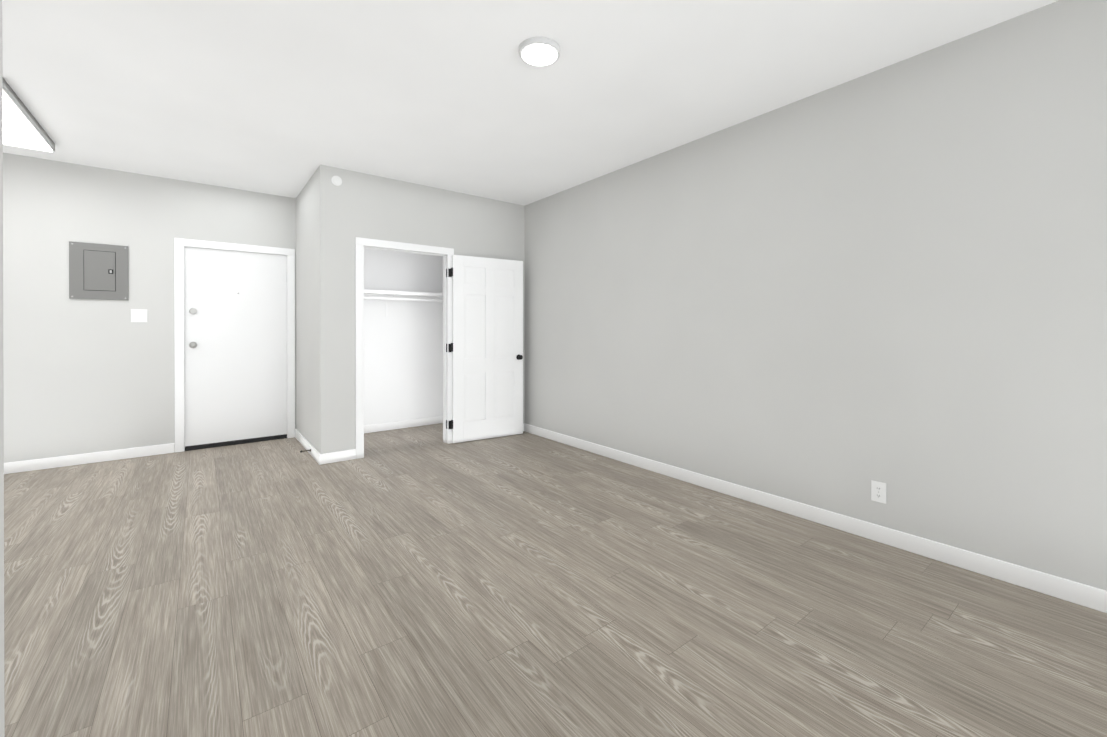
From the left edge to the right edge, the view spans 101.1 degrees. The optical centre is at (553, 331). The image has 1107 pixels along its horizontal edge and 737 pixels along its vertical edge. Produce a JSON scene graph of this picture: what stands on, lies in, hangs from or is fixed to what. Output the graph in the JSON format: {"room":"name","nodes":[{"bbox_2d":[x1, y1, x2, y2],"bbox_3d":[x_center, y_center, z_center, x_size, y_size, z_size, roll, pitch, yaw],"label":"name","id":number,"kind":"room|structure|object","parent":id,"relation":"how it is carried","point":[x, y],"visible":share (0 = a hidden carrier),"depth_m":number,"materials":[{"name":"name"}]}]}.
{"room":"empty studio apartment","nodes":[
{"label":"empty studio apartment","id":0,"kind":"room"},
{"bbox_2d":[0,0,4,736],"bbox_3d":[-0.008,-0.138,-0.613,0.120,2.700,3.837,0,0,-38],"label":"wall","id":1,"kind":"structure","parent":0,"point":[2,726],"depth_m":0.93,"materials":[{"name":"grey paint"}]},
{"bbox_2d":[3,153,295,462],"bbox_3d":[-4.753,-0.149,3.796,4.805,2.700,0.120,0,0,-38],"label":"wall","id":2,"kind":"structure","parent":0,"point":[81,376],"depth_m":4.16,"materials":[{"name":"grey paint"}]},
{"bbox_2d":[4,443,173,473],"bbox_3d":[-5.177,1.155,3.385,3.626,0.095,0.014,0,0,-38],"label":"baseboard","id":3,"kind":"structure","parent":2,"relation":"attached to","point":[55,462],"depth_m":4.11,"materials":[{"name":"white paint"}]},
{"bbox_2d":[69,241,128,299],"bbox_3d":[-4.154,-0.545,4.164,0.387,0.510,0.029,0,0,-38],"label":"panel","id":4,"kind":"object","parent":2,"relation":"attached to","point":[98,271],"visible":1,"depth_m":4.16,"materials":[{"name":"grey paint"}]},
{"bbox_2d":[131,309,146,321],"bbox_3d":[-3.948,-0.148,4.337,0.117,0.125,0.010,0,0,-38],"label":"switch plate","id":5,"kind":"object","parent":2,"relation":"attached to","point":[138,315],"visible":1,"depth_m":4.33,"materials":[{"name":"white plastic"}]},
{"bbox_2d":[174,238,294,452],"bbox_3d":[-3.367,0.137,4.861,1.044,2.122,0.136,0,0,-38],"label":"door frame","id":6,"kind":"structure","parent":2,"relation":"attached to","point":[180,244],"depth_m":4.60,"materials":[{"name":"white paint"}]},
{"bbox_2d":[184,247,286,448],"bbox_3d":[-3.322,0.169,4.829,0.922,2.032,0.114,0,0,-38],"label":"entry door","id":7,"kind":"structure","parent":2,"relation":"in","point":[235,332],"depth_m":4.81,"materials":[{"name":"white paint"}]},
{"bbox_2d":[185,437,286,450],"bbox_3d":[-3.372,1.192,4.870,0.900,0.012,0.120,0,0,-38],"label":"threshold","id":8,"kind":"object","parent":2,"relation":"attached to","point":[234,444],"depth_m":4.81,"materials":[{"name":"black metal"}]},
{"bbox_2d":[296,168,317,450],"bbox_3d":[-2.494,-0.151,4.706,0.120,2.700,1.210,0,0,-38],"label":"wall","id":9,"kind":"structure","parent":0,"point":[307,312],"depth_m":4.59,"materials":[{"name":"grey paint"}]},
{"bbox_2d":[295,429,319,463],"bbox_3d":[-2.510,1.151,4.621,0.014,0.095,1.330,0,0,-38],"label":"baseboard","id":10,"kind":"structure","parent":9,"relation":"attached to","point":[314,453],"depth_m":4.53,"materials":[{"name":"white paint"}]},
{"bbox_2d":[364,248,442,424],"bbox_3d":[-1.539,-0.153,5.282,2.095,2.700,0.950,0,0,-38],"label":"wall","id":11,"kind":"structure","parent":0,"point":[403,360],"depth_m":5.61,"materials":[{"name":"white paint"}]},
{"bbox_2d":[364,289,442,316],"bbox_3d":[-1.783,-0.317,5.596,2.071,0.288,0.606,0,0,-38],"label":"shelf","id":12,"kind":"object","parent":11,"relation":"attached to","point":[385,295],"visible":0.33,"depth_m":5.39,"materials":[{"name":"white paint"}]},
{"bbox_2d":[364,416,442,432],"bbox_3d":[-1.813,1.149,5.639,2.075,0.095,0.014,0,0,-38],"label":"baseboard","id":13,"kind":"structure","parent":11,"relation":"attached to","point":[371,428],"depth_m":5.60,"materials":[{"name":"white paint"}]},
{"bbox_2d":[318,164,524,453],"bbox_3d":[-1.259,-0.151,4.822,2.215,2.700,0.120,0,0,-38],"label":"wall","id":14,"kind":"structure","parent":0,"point":[339,218],"depth_m":4.28,"materials":[{"name":"grey paint"}]},
{"bbox_2d":[331,176,341,185],"bbox_3d":[-1.986,-1.380,4.171,0.090,0.090,0.013,0,0,-38],"label":"smoke detector","id":15,"kind":"object","parent":14,"relation":"attached to","point":[336,180],"visible":1,"depth_m":4.17,"materials":[{"name":"white plastic"}]},
{"bbox_2d":[319,449,355,464],"bbox_3d":[-1.981,1.153,4.181,0.311,0.095,0.014,0,0,-38],"label":"baseboard","id":16,"kind":"structure","parent":14,"relation":"attached to","point":[333,457],"depth_m":4.17,"materials":[{"name":"white paint"}]},
{"bbox_2d":[355,237,453,458],"bbox_3d":[-1.501,0.158,4.625,0.996,2.083,0.136,0,0,-38],"label":"door frame","id":17,"kind":"structure","parent":14,"relation":"attached to","point":[361,244],"depth_m":4.48,"materials":[{"name":"white paint"}]},
{"bbox_2d":[446,255,522,442],"bbox_3d":[-0.735,0.188,5.050,0.895,2.002,0.112,0,0,-30],"label":"closet door","id":18,"kind":"structure","parent":14,"relation":"in","point":[485,347],"depth_m":5.04,"materials":[{"name":"white paint"}]},
{"bbox_2d":[2,0,1058,205],"bbox_3d":[-1.360,-1.542,1.127,7.140,0.100,8.490,0,0,-38],"label":"ceiling","id":19,"kind":"structure","parent":0,"point":[285,98],"depth_m":2.68,"materials":[{"name":"white paint"}]},
{"bbox_2d":[3,78,54,151],"bbox_3d":[-3.737,-1.460,3.062,0.315,0.075,1.220,0,0,-38],"label":"ceiling light","id":20,"kind":"object","parent":19,"relation":"attached to","point":[22,127],"visible":0.77,"depth_m":3.19,"materials":[{"name":"white plastic"}]},
{"bbox_2d":[519,37,560,66],"bbox_3d":[-0.074,-1.481,2.422,0.223,0.030,0.223,0,0,-38],"label":"recessed light","id":21,"kind":"object","parent":19,"relation":"in","point":[539,51],"visible":1,"depth_m":2.39,"materials":[{"name":"white plastic"}]},
{"bbox_2d":[4,423,1106,736],"bbox_3d":[-1.360,1.258,1.134,7.140,0.100,8.490,0,0,-38],"label":"floor","id":22,"kind":"structure","parent":0,"point":[420,581],"depth_m":1.95,"materials":[{"name":"plastic"}]},
{"bbox_2d":[525,0,1106,590],"bbox_3d":[1.413,-0.148,3.281,0.120,2.700,8.490,0,0,-38],"label":"wall","id":23,"kind":"structure","parent":0,"point":[841,296],"depth_m":2.60,"materials":[{"name":"grey paint"}]},
{"bbox_2d":[524,423,1106,612],"bbox_3d":[1.768,1.156,2.718,0.014,0.095,6.920,0,0,-38],"label":"baseboard","id":24,"kind":"structure","parent":23,"relation":"attached to","point":[1088,596],"depth_m":2.58,"materials":[{"name":"white paint"}]},
{"bbox_2d":[871,480,885,503],"bbox_3d":[1.859,0.919,2.602,0.010,0.116,0.072,0,0,-38],"label":"electrical outlet plate","id":25,"kind":"object","parent":23,"relation":"attached to","point":[878,491],"visible":1,"depth_m":2.60,"materials":[{"name":"white plastic"}]}
]}

